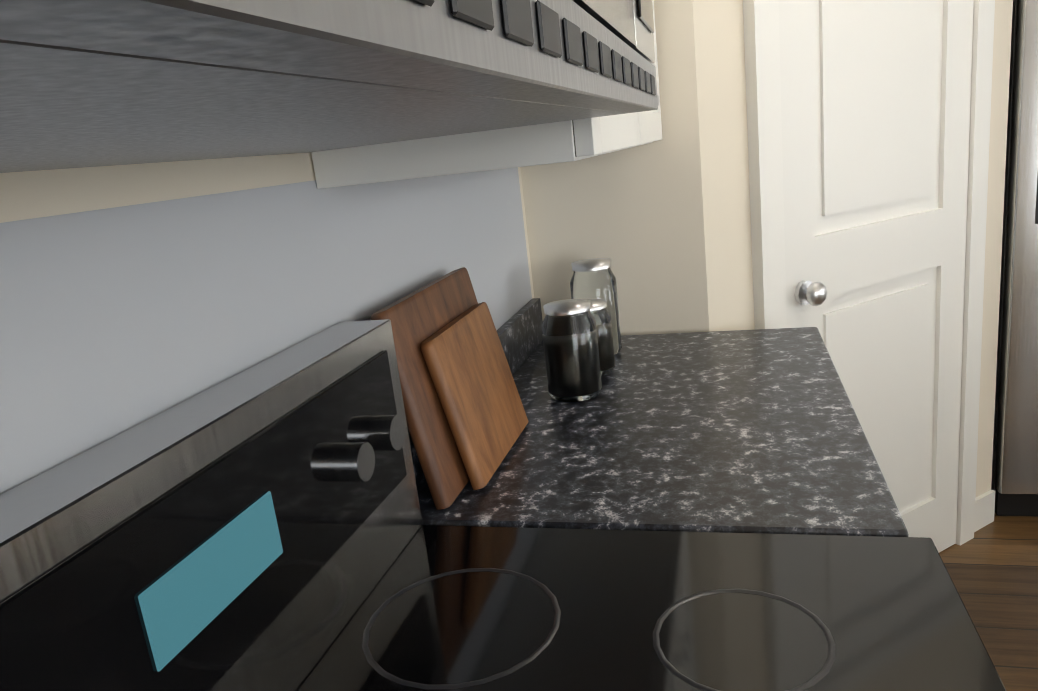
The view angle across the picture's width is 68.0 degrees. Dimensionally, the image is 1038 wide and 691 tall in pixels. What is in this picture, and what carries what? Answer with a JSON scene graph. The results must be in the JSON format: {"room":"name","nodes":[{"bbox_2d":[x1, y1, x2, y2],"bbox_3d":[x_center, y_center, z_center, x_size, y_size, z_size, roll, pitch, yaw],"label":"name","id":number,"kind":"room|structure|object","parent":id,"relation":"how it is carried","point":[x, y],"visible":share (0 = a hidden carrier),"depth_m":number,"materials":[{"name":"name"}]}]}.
{"room":"kitchen","nodes":[
{"label":"kitchen","id":0,"kind":"room"},
{"bbox_2d":[0,152,533,298],"bbox_3d":[-0.224,-0.274,1.250,0.150,2.700,4.290,-2,15,16],"label":"wall","id":1,"kind":"structure","parent":0,"point":[24,195],"depth_m":0.64,"materials":[{"name":"beige paint"}]},
{"bbox_2d":[0,167,531,493],"bbox_3d":[-0.320,0.128,0.575,0.002,0.440,2.670,-2,15,16],"label":"backsplash","id":2,"kind":"structure","parent":1,"relation":"attached to","point":[114,321],"depth_m":0.70,"materials":[{"name":"grey paint"}]},
{"bbox_2d":[0,0,657,172],"bbox_3d":[-0.146,-0.339,0.425,0.450,0.430,0.756,-2,15,16],"label":"microwave","id":3,"kind":"object","parent":1,"relation":"attached to","point":[90,83],"visible":1,"depth_m":0.22,"materials":[{"name":"silver metal"}]},
{"bbox_2d":[311,0,661,188],"bbox_3d":[-0.012,-0.753,1.177,0.330,0.912,0.924,-2,15,16],"label":"upper cabinet","id":4,"kind":"object","parent":1,"relation":"attached to","point":[548,143],"visible":0.19,"depth_m":0.84,"materials":[{"name":"white wood"}]},
{"bbox_2d":[520,0,1012,496],"bbox_3d":[0.782,-0.676,2.367,1.310,2.700,1.590,-2,15,16],"label":"wall","id":5,"kind":"structure","parent":0,"point":[664,224],"depth_m":1.77,"materials":[{"name":"beige paint"}]},
{"bbox_2d":[743,0,994,552],"bbox_3d":[0.958,-0.295,2.008,0.910,2.105,0.101,-14,16,-28],"label":"door","id":6,"kind":"structure","parent":5,"relation":"attached to","point":[868,125],"depth_m":2.02,"materials":[{"name":"white wood"}]},
{"bbox_2d":[974,490,994,531],"bbox_3d":[0.601,1.448,-0.591,17.400,0.110,8.220,-2,15,16],"label":"baseboard","id":7,"kind":"structure","parent":5,"relation":"attached to","point":[984,508],"depth_m":2.52,"materials":[{"name":"white wood"}]},
{"bbox_2d":[939,513,1037,690],"bbox_3d":[0.613,1.549,-0.566,17.700,0.100,8.520,-2,15,16],"label":"floor","id":8,"kind":"structure","parent":0,"point":[992,568],"depth_m":2.21,"materials":[{"name":"brown wood"}]},
{"bbox_2d":[0,319,1006,690],"bbox_3d":[0.094,0.630,0.638,0.716,1.190,0.756,-2,15,16],"label":"range","id":9,"kind":"object","parent":8,"relation":"on","point":[258,527],"visible":1,"depth_m":0.70,"materials":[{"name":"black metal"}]},
{"bbox_2d":[407,298,908,536],"bbox_3d":[0.281,0.488,1.454,0.643,1.020,0.920,-2,15,16],"label":"countertop","id":10,"kind":"structure","parent":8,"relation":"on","point":[750,431],"depth_m":1.12,"materials":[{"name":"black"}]},
{"bbox_2d":[370,267,528,509],"bbox_3d":[-0.083,0.042,1.136,0.103,0.269,0.340,-2,15,16],"label":"cutting boards","id":11,"kind":"object","parent":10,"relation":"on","point":[466,418],"visible":0.96,"depth_m":1.06,"materials":[{"name":"brown wood"}]},
{"bbox_2d":[542,299,601,401],"bbox_3d":[0.095,0.005,1.400,0.100,0.174,0.100,-2,15,16],"label":"jar","id":12,"kind":"object","parent":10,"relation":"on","point":[570,344],"visible":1,"depth_m":1.36,"materials":[{"name":"clear glass"}]},
{"bbox_2d":[570,258,621,354],"bbox_3d":[0.164,-0.084,1.657,0.100,0.204,0.100,-2,15,16],"label":"jar","id":13,"kind":"object","parent":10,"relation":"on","point":[594,278],"visible":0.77,"depth_m":1.61,"materials":[{"name":"clear glass"}]},
{"bbox_2d":[587,299,614,375],"bbox_3d":[0.142,-0.018,1.531,0.090,0.144,0.090,-2,15,16],"label":"jar","id":14,"kind":"object","parent":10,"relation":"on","point":[599,311],"visible":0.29,"depth_m":1.50,"materials":[{"name":"clear glass"}]},
{"bbox_2d":[991,0,1037,515],"bbox_3d":[2.014,-0.381,2.504,0.910,1.792,0.757,-2,15,16],"label":"refrigerator","id":15,"kind":"object","parent":8,"relation":"on","point":[1014,484],"visible":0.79,"depth_m":2.38,"materials":[{"name":"silver metal"}]}
]}

